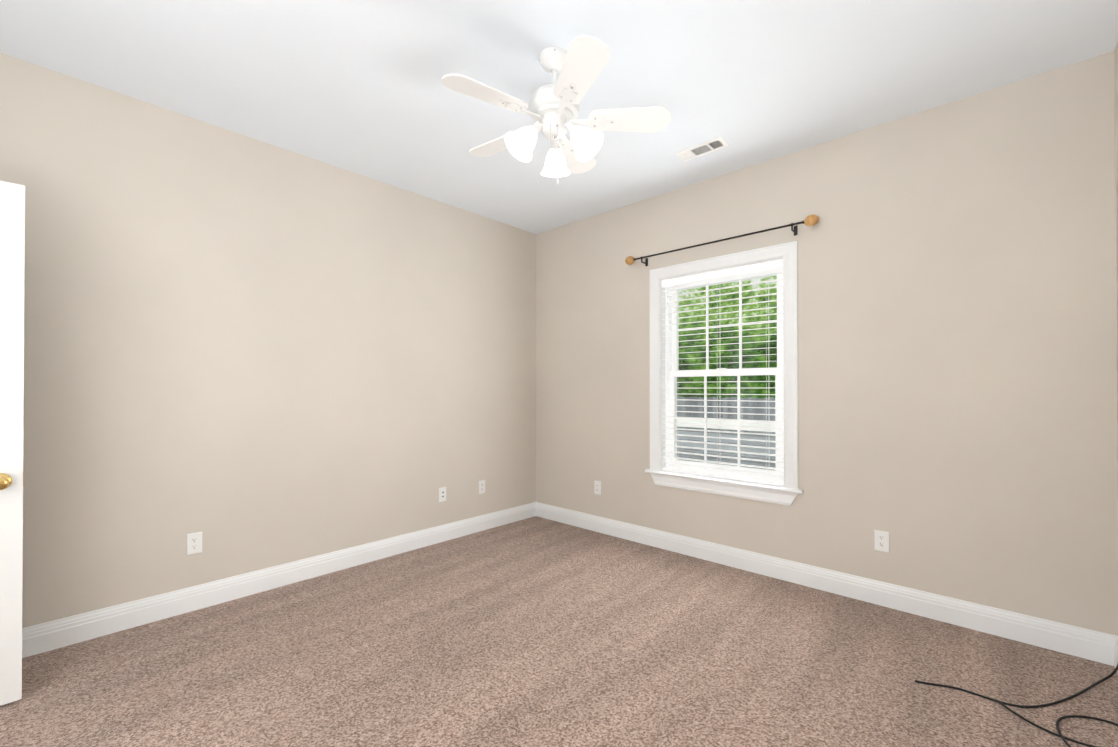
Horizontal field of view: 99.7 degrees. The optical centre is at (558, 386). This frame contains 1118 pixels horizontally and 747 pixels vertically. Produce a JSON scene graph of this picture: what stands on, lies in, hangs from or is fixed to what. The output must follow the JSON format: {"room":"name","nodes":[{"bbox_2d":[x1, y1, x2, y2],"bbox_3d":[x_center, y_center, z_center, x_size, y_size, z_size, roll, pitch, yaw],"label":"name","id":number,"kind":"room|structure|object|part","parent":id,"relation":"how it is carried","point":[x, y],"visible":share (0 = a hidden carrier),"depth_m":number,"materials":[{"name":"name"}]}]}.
{"room":"empty bedroom","nodes":[
{"label":"empty bedroom","id":0,"kind":"room"},
{"bbox_2d":[0,53,535,627],"bbox_3d":[-1.686,-0.124,3.119,0.150,2.740,4.450,0,0,43],"label":"wall","id":1,"kind":"structure","parent":0,"point":[242,353],"depth_m":2.76,"materials":[{"name":"beige paint"}]},
{"bbox_2d":[186,532,201,554],"bbox_3d":[-2.029,0.874,2.625,0.007,0.115,0.070,0,0,43],"label":"electrical outlet","id":2,"kind":"object","parent":1,"relation":"attached to","point":[193,543],"visible":1,"depth_m":2.62,"materials":[{"name":"white plastic"}]},
{"bbox_2d":[22,502,535,657],"bbox_3d":[-1.625,1.179,3.055,0.016,0.132,4.150,0,0,43],"label":"baseboard","id":3,"kind":"structure","parent":1,"relation":"attached to","point":[54,634],"depth_m":2.75,"materials":[{"name":"white paint"}]},
{"bbox_2d":[439,487,445,501],"bbox_3d":[-0.939,0.872,3.807,0.008,0.115,0.070,0,0,43],"label":"jack","id":4,"kind":"object","parent":1,"relation":"attached to","point":[442,494],"visible":1,"depth_m":3.80,"materials":[{"name":"white plastic"}]},
{"bbox_2d":[479,480,484,493],"bbox_3d":[-0.669,0.875,4.100,0.007,0.115,0.070,0,0,43],"label":"electrical outlet","id":5,"kind":"object","parent":1,"relation":"attached to","point":[481,486],"visible":1,"depth_m":4.10,"materials":[{"name":"white plastic"}]},
{"bbox_2d":[0,516,1117,746],"bbox_3d":[-0.278,1.298,1.812,3.980,0.120,4.450,0,0,43],"label":"floor","id":6,"kind":"structure","parent":0,"point":[536,632],"depth_m":2.07,"materials":[{"name":"carpet"}]},
{"bbox_2d":[915,664,1117,707],"bbox_3d":[1.896,1.083,1.957,0.625,0.311,0.526,0,0,43],"label":"power cord","id":7,"kind":"object","parent":6,"relation":"on","point":[1064,699],"visible":0.98,"depth_m":1.89,"materials":[{"name":"black rubber"}]},
{"bbox_2d":[999,701,1117,746],"bbox_3d":[1.757,1.230,1.619,0.361,0.012,0.530,0,0,43],"label":"power cord","id":8,"kind":"object","parent":6,"relation":"on","point":[1059,734],"visible":1,"depth_m":1.72,"materials":[{"name":"black rubber"}]},
{"bbox_2d":[0,0,1117,233],"bbox_3d":[-0.278,-1.562,1.829,3.980,0.120,4.450,0,0,43],"label":"ceiling","id":9,"kind":"structure","parent":0,"point":[356,86],"depth_m":2.23,"materials":[{"name":"white paint"}]},
{"bbox_2d":[442,35,670,183],"bbox_3d":[-0.052,-1.197,2.160,0.991,0.606,1.007,0,0,43],"label":"fan","id":10,"kind":"object","parent":9,"relation":"hanging from","point":[579,65],"visible":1,"depth_m":2.09,"materials":[{"name":"white wood"}]},
{"bbox_2d":[674,136,728,161],"bbox_3d":[0.897,-1.491,2.976,0.310,0.008,0.136,0,0,43],"label":"ceiling vent","id":11,"kind":"object","parent":9,"relation":"in","point":[712,145],"visible":1,"depth_m":2.96,"materials":[{"name":"white plastic"}]},
{"bbox_2d":[536,51,1117,635],"bbox_3d":[1.179,-0.123,3.401,3.680,2.740,0.150,0,0,43],"label":"wall","id":12,"kind":"structure","parent":0,"point":[956,363],"depth_m":2.58,"materials":[{"name":"beige paint"}]},
{"bbox_2d":[594,481,600,494],"bbox_3d":[0.332,0.874,4.070,0.070,0.115,0.007,0,0,43],"label":"electrical outlet","id":13,"kind":"object","parent":12,"relation":"attached to","point":[597,487],"visible":1,"depth_m":4.07,"materials":[{"name":"white plastic"}]},
{"bbox_2d":[625,214,818,265],"bbox_3d":[1.066,-1.000,3.335,1.403,0.084,0.108,0,0,43],"label":"curtain rod","id":14,"kind":"object","parent":12,"relation":"attached to","point":[811,220],"visible":1,"depth_m":3.13,"materials":[{"name":"brown metal"}]},
{"bbox_2d":[645,241,803,505],"bbox_3d":[1.155,-0.078,3.393,1.136,1.680,0.190,0,0,43],"label":"window","id":15,"kind":"structure","parent":12,"relation":"in","point":[788,492],"depth_m":3.35,"materials":[{"name":"white paint"}]},
{"bbox_2d":[661,259,783,485],"bbox_3d":[1.144,-0.089,3.380,0.892,1.477,0.065,0,0,43],"label":"window blinds","id":16,"kind":"object","parent":15,"relation":"attached to","point":[735,271],"visible":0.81,"depth_m":3.35,"materials":[{"name":"white plastic"}]},
{"bbox_3d":[1.194,-0.085,3.435,0.928,1.516,0.076,0,0,43],"label":"window sash","id":17,"kind":"part","parent":15,"relation":"part of","materials":[{"name":"white wood"}]},
{"bbox_2d":[536,502,1116,665],"bbox_3d":[1.123,1.181,3.333,3.680,0.132,0.016,0,0,43],"label":"baseboard","id":18,"kind":"structure","parent":12,"relation":"attached to","point":[1089,644],"depth_m":2.69,"materials":[{"name":"white paint"}]},
{"bbox_2d":[874,530,888,552],"bbox_3d":[1.835,0.880,2.683,0.070,0.115,0.007,0,0,43],"label":"electrical outlet","id":19,"kind":"object","parent":12,"relation":"attached to","point":[881,540],"visible":1,"depth_m":2.68,"materials":[{"name":"white plastic"}]},
{"bbox_2d":[1114,42,1117,476],"bbox_3d":[1.130,-0.140,0.523,0.150,2.740,4.450,0,0,43],"label":"wall","id":20,"kind":"structure","parent":0,"point":[1116,119],"depth_m":2.08,"materials":[{"name":"beige paint"}]},
{"bbox_2d":[1114,636,1117,673],"bbox_3d":[1.069,1.164,0.571,0.016,0.132,4.150,0,0,43],"label":"baseboard","id":21,"kind":"structure","parent":20,"relation":"attached to","point":[1116,654],"depth_m":2.06,"materials":[{"name":"white paint"}]},
{"bbox_3d":[-1.736,-0.142,0.240,3.680,2.740,0.150,0,0,43],"label":"wall","id":22,"kind":"structure","parent":0,"visible":0},
{"bbox_2d":[0,181,24,705],"bbox_3d":[-2.400,0.215,1.564,0.177,2.018,0.828,0,0,43],"label":"door","id":23,"kind":"structure","parent":22,"relation":"in","point":[12,245],"depth_m":1.83,"materials":[{"name":"white paint"}]},
{"label":"outside","id":24,"kind":"structure","parent":0,"visible":0},
{"bbox_3d":[8.754,2.095,11.366,32.000,0.100,21.850,0,0,43],"label":"ground","id":25,"kind":"structure","parent":24,"visible":0},
{"bbox_2d":[677,397,775,457],"bbox_3d":[7.685,1.156,10.202,20.015,1.765,0.060,0,0,43],"label":"fence","id":26,"kind":"object","parent":25,"relation":"on","point":[724,409],"depth_m":13.01,"materials":[{"name":"grey wood"}]},
{"bbox_2d":[677,419,775,469],"bbox_3d":[3.531,1.256,5.707,10.200,1.510,0.180,0,0,43],"label":"fence","id":27,"kind":"object","parent":25,"relation":"on","point":[730,460],"depth_m":6.75,"materials":[{"name":"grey wood"}]},
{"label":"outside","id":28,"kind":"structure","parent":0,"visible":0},
{"bbox_2d":[677,275,776,397],"bbox_3d":[11.448,-5.312,14.333,36.000,14.750,0.100,0,0,43],"label":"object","id":29,"kind":"structure","parent":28,"point":[700,355],"depth_m":18.61,"materials":[{"name":"green plant"}]}
]}

